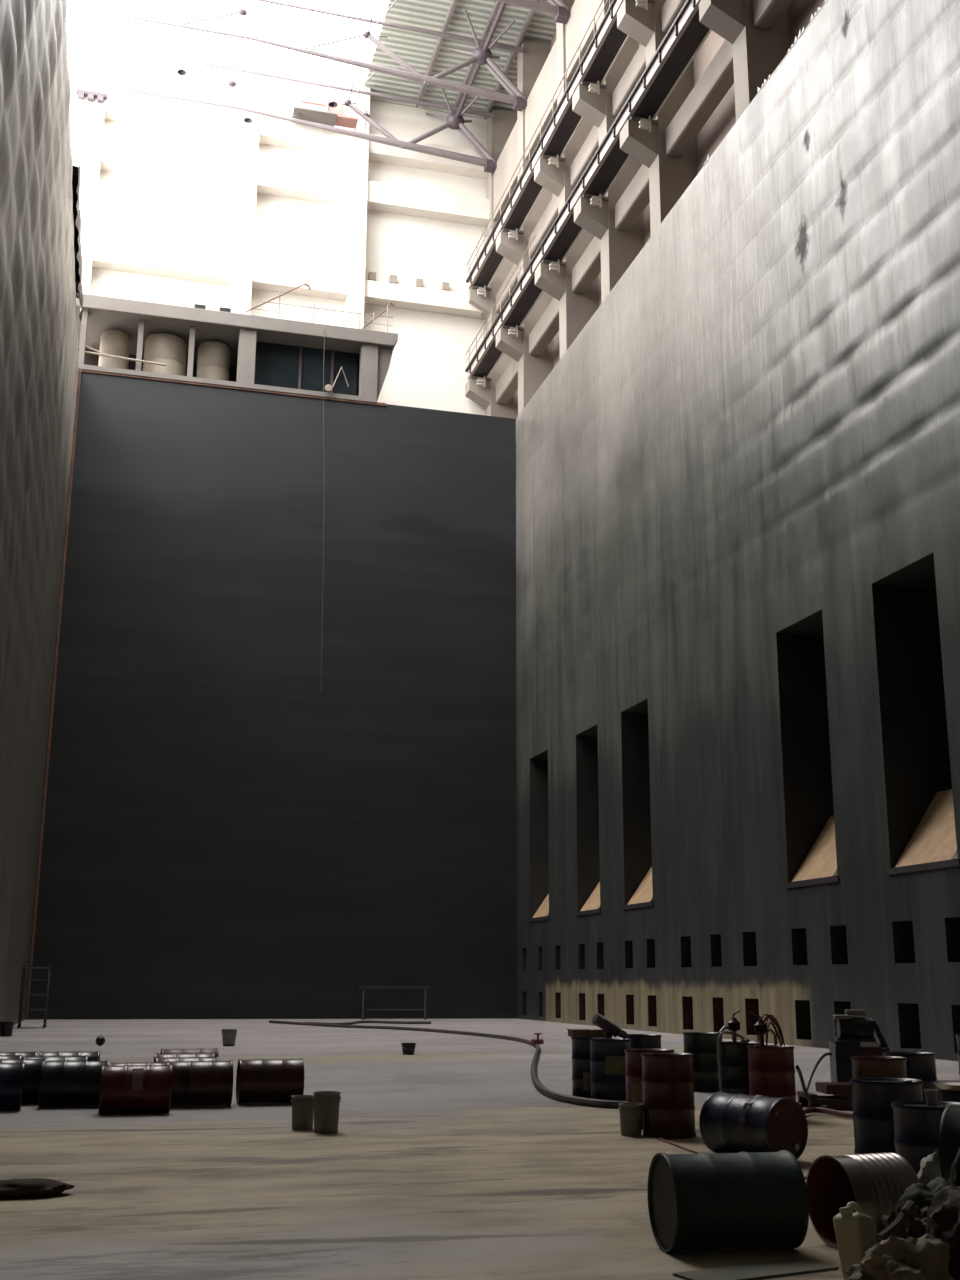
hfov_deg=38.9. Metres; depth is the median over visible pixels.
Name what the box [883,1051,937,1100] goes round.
drum
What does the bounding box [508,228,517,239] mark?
fitting
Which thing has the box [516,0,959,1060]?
wall
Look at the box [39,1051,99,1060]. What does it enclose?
drum
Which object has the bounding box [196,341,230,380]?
storage tank
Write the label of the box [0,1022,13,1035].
bucket
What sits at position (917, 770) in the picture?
window
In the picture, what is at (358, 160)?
wall column
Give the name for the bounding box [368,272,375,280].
wall bracket
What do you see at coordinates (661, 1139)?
extension cord
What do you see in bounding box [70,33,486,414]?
wall
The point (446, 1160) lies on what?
floor
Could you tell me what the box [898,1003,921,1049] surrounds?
window
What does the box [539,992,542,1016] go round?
window
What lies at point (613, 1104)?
hose
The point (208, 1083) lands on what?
drum
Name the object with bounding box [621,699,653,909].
window
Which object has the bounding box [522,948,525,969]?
window
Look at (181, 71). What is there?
hanging lamp
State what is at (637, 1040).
drum
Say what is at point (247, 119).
hanging lamp
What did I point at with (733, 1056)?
drum
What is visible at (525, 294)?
beam
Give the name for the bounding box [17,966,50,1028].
scaffold
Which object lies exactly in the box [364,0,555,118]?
ceiling
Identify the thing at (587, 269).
tie beam
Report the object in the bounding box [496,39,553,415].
concrete column
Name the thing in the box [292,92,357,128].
cabin
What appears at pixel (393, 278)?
wall bracket
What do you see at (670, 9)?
tie beam
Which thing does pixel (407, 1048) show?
bucket
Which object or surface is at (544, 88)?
beam
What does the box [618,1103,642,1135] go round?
bucket
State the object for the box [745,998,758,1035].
window
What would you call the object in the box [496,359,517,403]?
tie beam
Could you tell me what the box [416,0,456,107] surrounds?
purlin
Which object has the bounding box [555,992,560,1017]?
window
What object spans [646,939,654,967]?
window
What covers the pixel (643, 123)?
fitting
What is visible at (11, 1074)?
drum
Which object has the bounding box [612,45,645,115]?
tie beam
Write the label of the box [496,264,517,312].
tie beam
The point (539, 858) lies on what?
window
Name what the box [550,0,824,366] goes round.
wall
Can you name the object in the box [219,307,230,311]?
floodlight
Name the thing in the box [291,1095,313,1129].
bucket
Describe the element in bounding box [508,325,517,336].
fitting
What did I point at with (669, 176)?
concrete column
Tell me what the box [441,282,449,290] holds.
wall bracket
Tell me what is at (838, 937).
window
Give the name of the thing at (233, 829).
wall
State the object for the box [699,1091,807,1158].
drum
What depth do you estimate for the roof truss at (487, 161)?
76.13 m
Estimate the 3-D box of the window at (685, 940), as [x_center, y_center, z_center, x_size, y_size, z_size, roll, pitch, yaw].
[7.136,10.176,44.377,0.900,0.980,0.823,4,-15,-15]
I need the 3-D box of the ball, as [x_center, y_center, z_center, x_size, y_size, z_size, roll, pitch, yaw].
[-9.734,10.263,34.872,0.240,0.269,0.240,4,-15,-15]
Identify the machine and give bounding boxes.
[829,1009,889,1081]
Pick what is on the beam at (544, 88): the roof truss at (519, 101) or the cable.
the roof truss at (519, 101)
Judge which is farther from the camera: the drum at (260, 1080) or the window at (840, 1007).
the window at (840, 1007)
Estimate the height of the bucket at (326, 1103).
0.432 m
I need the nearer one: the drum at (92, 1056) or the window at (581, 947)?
the drum at (92, 1056)
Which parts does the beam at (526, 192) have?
handrail, rail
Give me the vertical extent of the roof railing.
2.139 m
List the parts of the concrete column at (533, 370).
bearing plate, bearing plate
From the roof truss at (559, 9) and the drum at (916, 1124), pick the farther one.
the roof truss at (559, 9)
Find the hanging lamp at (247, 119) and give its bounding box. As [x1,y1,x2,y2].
[244,111,251,122]
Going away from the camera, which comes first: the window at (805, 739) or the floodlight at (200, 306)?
the window at (805, 739)
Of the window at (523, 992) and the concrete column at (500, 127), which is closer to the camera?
the window at (523, 992)
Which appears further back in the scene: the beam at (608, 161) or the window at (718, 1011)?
the beam at (608, 161)
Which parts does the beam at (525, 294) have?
handrail, rail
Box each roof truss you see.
[67,0,527,111]
[68,39,496,172]
[495,0,570,23]
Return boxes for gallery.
[76,294,397,402]
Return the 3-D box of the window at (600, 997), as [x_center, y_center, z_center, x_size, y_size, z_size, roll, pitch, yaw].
[5.006,13.936,51.522,0.900,1.030,0.744,4,-15,-15]
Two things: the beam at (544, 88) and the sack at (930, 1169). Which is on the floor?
the sack at (930, 1169)
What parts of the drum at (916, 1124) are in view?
lid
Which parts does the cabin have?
frame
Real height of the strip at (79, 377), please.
29.200 m
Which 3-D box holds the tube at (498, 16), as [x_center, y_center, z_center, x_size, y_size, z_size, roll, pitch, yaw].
[2.080,-32.773,65.193,0.240,0.240,26.800,4,-15,-15]
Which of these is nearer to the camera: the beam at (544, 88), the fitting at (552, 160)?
the fitting at (552, 160)
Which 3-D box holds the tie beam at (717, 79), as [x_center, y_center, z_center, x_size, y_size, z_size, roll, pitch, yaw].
[8.276,-19.844,49.347,0.700,1.150,6.500,4,-15,-15]
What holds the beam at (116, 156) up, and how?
attached to the wall at (426, 370)
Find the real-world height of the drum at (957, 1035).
0.880 m
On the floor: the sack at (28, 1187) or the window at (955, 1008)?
the sack at (28, 1187)
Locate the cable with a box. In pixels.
[799,1053,831,1106]
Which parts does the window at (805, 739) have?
sloping sill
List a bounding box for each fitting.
[477,285,485,296]
[477,376,484,386]
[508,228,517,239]
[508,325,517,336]
[548,155,558,167]
[549,259,559,272]
[588,81,599,94]
[590,193,601,207]
[635,0,647,9]
[639,116,650,131]
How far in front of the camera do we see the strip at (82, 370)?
65.07 m
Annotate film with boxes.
[704,0,826,164]
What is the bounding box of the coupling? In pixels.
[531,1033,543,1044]
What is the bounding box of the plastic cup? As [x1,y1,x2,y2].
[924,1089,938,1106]
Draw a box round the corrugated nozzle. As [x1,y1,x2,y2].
[592,1013,628,1038]
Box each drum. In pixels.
[0,1051,36,1056]
[0,1054,22,1058]
[0,1058,46,1102]
[0,1062,24,1109]
[23,1055,87,1060]
[38,1060,109,1106]
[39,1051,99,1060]
[98,1064,171,1113]
[109,1061,168,1065]
[154,1052,214,1061]
[155,1056,218,1061]
[160,1048,218,1056]
[169,1060,232,1105]
[236,1058,303,1103]
[571,1037,605,1098]
[589,1038,630,1100]
[624,1048,673,1128]
[626,1034,661,1048]
[641,1052,695,1138]
[647,1150,808,1252]
[683,1032,719,1091]
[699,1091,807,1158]
[719,1041,755,1094]
[747,1045,795,1100]
[806,1152,919,1247]
[850,1077,922,1153]
[851,1056,906,1077]
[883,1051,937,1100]
[891,1100,959,1173]
[939,1105,959,1180]
[956,1034,959,1076]
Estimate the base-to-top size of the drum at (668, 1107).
0.880 m
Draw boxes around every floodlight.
[194,304,205,308]
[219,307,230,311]
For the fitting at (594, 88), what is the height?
0.650 m
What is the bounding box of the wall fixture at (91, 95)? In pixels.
[76,89,107,102]
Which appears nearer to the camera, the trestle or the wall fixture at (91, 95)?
the trestle
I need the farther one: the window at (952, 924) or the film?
the film
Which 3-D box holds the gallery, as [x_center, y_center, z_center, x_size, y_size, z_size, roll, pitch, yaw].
[-12.215,-13.377,67.891,15.400,3.770,5.250,4,-15,-15]
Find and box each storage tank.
[98,330,129,368]
[143,333,186,375]
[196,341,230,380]
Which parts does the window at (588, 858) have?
sloping sill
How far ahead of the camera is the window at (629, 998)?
48.97 m
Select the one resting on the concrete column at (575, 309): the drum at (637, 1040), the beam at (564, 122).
the beam at (564, 122)
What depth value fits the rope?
64.33 m
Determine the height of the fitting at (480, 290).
0.650 m
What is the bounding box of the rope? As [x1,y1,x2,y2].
[321,329,324,678]
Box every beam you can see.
[70,84,488,179]
[70,134,488,226]
[92,243,485,319]
[465,303,503,378]
[466,208,504,289]
[493,121,517,220]
[496,133,543,232]
[496,236,542,328]
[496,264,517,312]
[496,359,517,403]
[525,41,556,158]
[529,194,557,257]
[529,298,558,355]
[534,59,582,159]
[535,189,582,263]
[565,0,596,80]
[570,125,598,186]
[572,0,628,87]
[572,237,600,292]
[574,112,629,199]
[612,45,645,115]
[615,164,649,230]
[620,0,711,122]
[661,0,685,32]
[665,40,733,156]
[753,0,791,29]
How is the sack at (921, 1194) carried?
on the floor
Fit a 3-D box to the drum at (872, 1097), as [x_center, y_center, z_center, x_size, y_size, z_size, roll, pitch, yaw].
[3.433,4.147,11.399,0.597,0.880,0.597,4,-15,-15]
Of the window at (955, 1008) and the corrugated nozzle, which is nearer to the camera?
the corrugated nozzle
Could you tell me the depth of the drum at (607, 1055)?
18.95 m
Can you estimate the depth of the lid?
12.90 m
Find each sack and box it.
[0,1178,74,1198]
[898,1177,951,1209]
[917,1150,941,1184]
[925,1185,959,1279]
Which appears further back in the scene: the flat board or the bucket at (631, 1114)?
the bucket at (631, 1114)
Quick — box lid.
[932,1082,959,1102]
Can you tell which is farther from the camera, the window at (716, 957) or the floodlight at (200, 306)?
the floodlight at (200, 306)
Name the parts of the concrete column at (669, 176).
bearing plate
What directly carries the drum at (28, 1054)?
on the floor
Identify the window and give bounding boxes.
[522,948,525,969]
[522,991,525,1014]
[529,750,549,921]
[538,947,541,969]
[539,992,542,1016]
[555,945,559,969]
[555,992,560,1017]
[576,725,600,915]
[578,944,584,968]
[579,993,585,1020]
[597,942,603,968]
[597,994,603,1016]
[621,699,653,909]
[625,940,632,967]
[626,995,633,1024]
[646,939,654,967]
[648,995,656,1026]
[680,936,691,966]
[682,996,693,1029]
[710,934,721,966]
[712,997,723,1031]
[742,931,756,965]
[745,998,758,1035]
[776,609,839,887]
[791,928,807,964]
[795,1000,811,1039]
[830,925,847,963]
[834,1001,850,1036]
[872,553,959,874]
[892,920,914,962]
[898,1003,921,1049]
[945,917,959,961]
[951,1005,959,1052]
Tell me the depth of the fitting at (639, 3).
53.33 m
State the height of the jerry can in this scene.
0.426 m
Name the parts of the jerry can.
handle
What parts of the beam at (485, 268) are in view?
handrail, rail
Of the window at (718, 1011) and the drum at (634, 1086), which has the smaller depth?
the drum at (634, 1086)
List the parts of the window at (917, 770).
sloping sill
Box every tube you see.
[348,0,377,100]
[455,2,505,117]
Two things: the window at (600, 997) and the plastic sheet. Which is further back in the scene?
the window at (600, 997)
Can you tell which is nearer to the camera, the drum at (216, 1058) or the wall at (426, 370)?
the drum at (216, 1058)
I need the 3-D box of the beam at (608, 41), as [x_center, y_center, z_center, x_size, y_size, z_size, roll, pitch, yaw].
[5.299,-25.299,56.813,1.150,1.526,5.480,4,-15,-15]
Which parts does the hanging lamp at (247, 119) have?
lamp shade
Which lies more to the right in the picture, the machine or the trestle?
the machine
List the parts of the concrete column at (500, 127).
bearing plate, bearing plate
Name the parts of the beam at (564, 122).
handrail, rail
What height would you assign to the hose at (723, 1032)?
1.018 m
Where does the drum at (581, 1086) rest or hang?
on the floor
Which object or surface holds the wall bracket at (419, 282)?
attached to the wall at (426, 370)
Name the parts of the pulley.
arm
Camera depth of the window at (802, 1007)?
37.04 m
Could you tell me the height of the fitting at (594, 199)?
0.650 m
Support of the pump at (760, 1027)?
on the drum at (771, 1070)
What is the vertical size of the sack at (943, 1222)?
0.607 m
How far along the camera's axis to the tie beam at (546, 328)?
66.78 m
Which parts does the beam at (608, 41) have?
handrail, rail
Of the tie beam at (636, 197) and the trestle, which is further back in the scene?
the trestle
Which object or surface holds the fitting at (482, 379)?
attached to the beam at (486, 357)
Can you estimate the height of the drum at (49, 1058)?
0.597 m
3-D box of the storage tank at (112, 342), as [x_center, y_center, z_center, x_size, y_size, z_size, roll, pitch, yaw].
[-17.766,-13.585,65.997,1.400,2.700,1.400,4,-15,-15]
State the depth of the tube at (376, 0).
71.68 m
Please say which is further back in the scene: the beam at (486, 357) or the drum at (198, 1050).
the beam at (486, 357)
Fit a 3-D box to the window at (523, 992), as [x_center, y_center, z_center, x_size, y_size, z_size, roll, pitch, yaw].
[2.412,16.253,60.840,0.900,1.030,0.665,4,-15,-15]
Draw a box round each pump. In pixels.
[719,1010,747,1042]
[750,1012,776,1046]
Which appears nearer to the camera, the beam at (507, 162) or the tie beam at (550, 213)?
the tie beam at (550, 213)
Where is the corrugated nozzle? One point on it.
(611, 1029)
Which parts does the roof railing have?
rail post, rail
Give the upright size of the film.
0.294 m
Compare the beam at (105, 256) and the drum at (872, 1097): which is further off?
the beam at (105, 256)
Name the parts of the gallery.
sloping rail, post, post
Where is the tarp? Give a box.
[72,163,82,321]
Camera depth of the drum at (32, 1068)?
18.63 m
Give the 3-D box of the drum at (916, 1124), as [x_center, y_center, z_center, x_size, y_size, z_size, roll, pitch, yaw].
[3.330,3.822,9.957,0.566,0.810,0.566,4,-15,-15]
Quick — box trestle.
[359,986,430,1019]
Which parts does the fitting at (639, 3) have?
arm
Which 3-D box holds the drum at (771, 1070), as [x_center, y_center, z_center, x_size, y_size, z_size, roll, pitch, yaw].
[3.716,5.624,17.302,0.597,0.880,0.597,4,-15,-15]
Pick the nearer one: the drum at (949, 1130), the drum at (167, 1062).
the drum at (949, 1130)
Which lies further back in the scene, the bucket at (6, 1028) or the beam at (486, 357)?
the beam at (486, 357)
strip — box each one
[25,368,80,1019]
[81,369,385,405]
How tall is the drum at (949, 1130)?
0.597 m
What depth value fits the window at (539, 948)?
59.23 m
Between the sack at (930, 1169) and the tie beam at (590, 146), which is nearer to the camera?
the sack at (930, 1169)
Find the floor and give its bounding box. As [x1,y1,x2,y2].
[0,1019,959,1279]
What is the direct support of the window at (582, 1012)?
in the wall at (756, 427)
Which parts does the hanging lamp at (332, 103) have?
lamp shade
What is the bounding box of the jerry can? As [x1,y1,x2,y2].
[833,1202,878,1279]
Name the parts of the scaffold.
leg, leg, leg, leg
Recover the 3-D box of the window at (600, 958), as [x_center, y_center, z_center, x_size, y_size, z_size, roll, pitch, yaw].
[5.016,12.069,51.989,0.900,0.980,0.744,4,-15,-15]
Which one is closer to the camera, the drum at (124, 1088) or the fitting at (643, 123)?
the drum at (124, 1088)
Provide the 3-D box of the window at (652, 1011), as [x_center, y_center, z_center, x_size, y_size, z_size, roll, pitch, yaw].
[6.340,12.746,46.733,0.900,1.030,0.768,4,-15,-15]
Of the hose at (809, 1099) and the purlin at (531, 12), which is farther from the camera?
the purlin at (531, 12)
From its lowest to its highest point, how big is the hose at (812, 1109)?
0.070 m
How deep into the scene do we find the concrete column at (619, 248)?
57.82 m
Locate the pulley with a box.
[325,366,348,391]
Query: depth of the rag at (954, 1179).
8.27 m
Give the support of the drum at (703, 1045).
on the floor
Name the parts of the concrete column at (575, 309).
bearing plate, bearing plate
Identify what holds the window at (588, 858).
in the wall at (756, 427)
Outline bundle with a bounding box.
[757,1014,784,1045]
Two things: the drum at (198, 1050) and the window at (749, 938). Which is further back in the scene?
the window at (749, 938)
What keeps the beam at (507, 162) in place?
attached to the concrete column at (500, 127)
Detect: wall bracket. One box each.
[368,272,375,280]
[389,275,396,283]
[415,278,423,286]
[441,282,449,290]
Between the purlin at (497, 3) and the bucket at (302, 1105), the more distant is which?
the purlin at (497, 3)
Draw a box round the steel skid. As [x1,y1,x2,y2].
[797,1082,852,1109]
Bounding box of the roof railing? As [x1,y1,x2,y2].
[144,283,393,331]
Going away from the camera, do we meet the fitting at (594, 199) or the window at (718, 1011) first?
the window at (718, 1011)
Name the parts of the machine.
motor, motor mount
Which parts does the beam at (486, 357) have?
handrail, rail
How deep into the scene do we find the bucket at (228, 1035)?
34.99 m
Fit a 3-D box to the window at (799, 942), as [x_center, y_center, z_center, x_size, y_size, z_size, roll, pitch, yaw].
[9.140,8.387,37.181,0.900,0.980,0.831,4,-15,-15]
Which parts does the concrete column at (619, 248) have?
bearing plate, bearing plate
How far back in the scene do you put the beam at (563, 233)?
60.73 m
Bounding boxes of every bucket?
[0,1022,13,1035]
[221,1029,237,1045]
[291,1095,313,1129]
[313,1091,340,1132]
[401,1043,416,1054]
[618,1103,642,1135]
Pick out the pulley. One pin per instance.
(328, 388)
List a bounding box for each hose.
[269,1020,625,1108]
[306,1020,430,1024]
[717,1031,749,1091]
[796,1065,826,1107]
[803,1107,852,1118]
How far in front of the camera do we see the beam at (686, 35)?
49.34 m
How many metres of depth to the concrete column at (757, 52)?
45.17 m
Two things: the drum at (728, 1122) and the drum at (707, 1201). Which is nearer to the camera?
the drum at (707, 1201)
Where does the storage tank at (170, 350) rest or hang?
on the gallery
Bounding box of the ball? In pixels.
[96,1035,104,1045]
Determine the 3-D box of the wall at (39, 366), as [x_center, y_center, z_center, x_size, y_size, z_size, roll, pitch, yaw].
[-9.348,-7.003,25.449,0.620,29.200,73.300,4,-15,-15]
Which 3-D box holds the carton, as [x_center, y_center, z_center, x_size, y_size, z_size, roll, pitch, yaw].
[1.584,5.744,19.881,0.580,0.108,0.440,2,-14,-7]
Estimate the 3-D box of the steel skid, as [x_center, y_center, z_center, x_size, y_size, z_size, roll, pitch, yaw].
[5.021,6.276,18.726,1.150,0.320,0.640,1,-14,-3]
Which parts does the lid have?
dish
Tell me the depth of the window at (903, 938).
32.74 m
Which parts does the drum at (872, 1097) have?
lid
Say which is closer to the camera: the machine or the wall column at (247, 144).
the machine
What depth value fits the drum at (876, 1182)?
8.98 m
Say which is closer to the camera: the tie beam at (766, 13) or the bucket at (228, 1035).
the bucket at (228, 1035)
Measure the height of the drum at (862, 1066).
0.880 m
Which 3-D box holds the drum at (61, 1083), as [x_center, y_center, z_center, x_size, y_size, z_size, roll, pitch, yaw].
[-5.492,6.005,18.433,0.900,0.597,0.627,4,-15,-15]
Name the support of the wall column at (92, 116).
attached to the wall at (426, 370)
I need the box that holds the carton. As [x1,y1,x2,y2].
[568,1029,604,1036]
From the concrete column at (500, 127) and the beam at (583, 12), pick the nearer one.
the beam at (583, 12)
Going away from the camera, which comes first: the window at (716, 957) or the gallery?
the window at (716, 957)
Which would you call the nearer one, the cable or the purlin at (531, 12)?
the cable
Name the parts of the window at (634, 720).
sloping sill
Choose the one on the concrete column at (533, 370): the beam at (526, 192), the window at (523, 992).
the beam at (526, 192)
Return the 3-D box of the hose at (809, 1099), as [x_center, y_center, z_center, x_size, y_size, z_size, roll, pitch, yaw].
[4.279,5.891,17.899,0.222,0.629,1.292,-7,-16,27]
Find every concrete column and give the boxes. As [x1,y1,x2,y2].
[465,108,517,418]
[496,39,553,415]
[534,0,598,358]
[572,0,643,302]
[617,0,697,235]
[699,0,789,121]
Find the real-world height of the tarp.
1.367 m
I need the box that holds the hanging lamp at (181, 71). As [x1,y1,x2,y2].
[177,29,186,75]
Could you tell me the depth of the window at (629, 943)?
49.44 m
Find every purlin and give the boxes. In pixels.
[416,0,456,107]
[453,1,500,112]
[484,0,539,118]
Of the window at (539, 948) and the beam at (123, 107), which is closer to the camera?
the window at (539, 948)
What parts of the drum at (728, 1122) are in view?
lid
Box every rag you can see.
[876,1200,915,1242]
[882,1197,928,1238]
[948,1148,959,1186]
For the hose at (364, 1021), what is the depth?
53.25 m
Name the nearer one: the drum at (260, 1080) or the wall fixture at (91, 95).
the drum at (260, 1080)
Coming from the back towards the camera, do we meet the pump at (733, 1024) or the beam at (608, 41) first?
the beam at (608, 41)
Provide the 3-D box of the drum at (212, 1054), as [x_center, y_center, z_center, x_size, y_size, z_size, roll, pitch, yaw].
[-4.452,6.505,20.412,0.890,0.597,0.612,4,-15,-15]
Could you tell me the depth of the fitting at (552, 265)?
62.44 m
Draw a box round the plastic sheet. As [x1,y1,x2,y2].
[845,1233,955,1279]
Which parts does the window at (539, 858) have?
sloping sill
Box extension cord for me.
[659,1138,806,1178]
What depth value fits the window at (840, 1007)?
35.14 m
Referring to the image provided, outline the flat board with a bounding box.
[673,1258,838,1279]
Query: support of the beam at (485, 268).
on the concrete column at (500, 127)
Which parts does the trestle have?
leg frame, leg frame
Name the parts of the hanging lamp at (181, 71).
lamp shade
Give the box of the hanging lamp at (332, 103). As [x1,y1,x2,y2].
[329,54,336,106]
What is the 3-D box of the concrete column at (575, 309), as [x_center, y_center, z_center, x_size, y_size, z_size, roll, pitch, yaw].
[4.049,-22.675,64.725,2.800,23.000,1.100,4,-15,-15]
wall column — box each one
[76,38,109,293]
[227,65,262,314]
[344,85,369,328]
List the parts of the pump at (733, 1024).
spout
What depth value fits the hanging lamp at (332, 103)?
69.32 m
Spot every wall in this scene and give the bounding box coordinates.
[0,0,78,1024]
[25,372,516,1019]
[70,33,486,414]
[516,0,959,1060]
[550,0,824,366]
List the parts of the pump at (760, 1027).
spout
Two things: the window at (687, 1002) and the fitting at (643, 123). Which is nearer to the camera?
the window at (687, 1002)
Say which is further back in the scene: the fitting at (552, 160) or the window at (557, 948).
the fitting at (552, 160)
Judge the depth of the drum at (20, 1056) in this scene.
19.67 m
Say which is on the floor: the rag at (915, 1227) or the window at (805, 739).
the rag at (915, 1227)
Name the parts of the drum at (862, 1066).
lid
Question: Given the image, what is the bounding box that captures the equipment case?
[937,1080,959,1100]

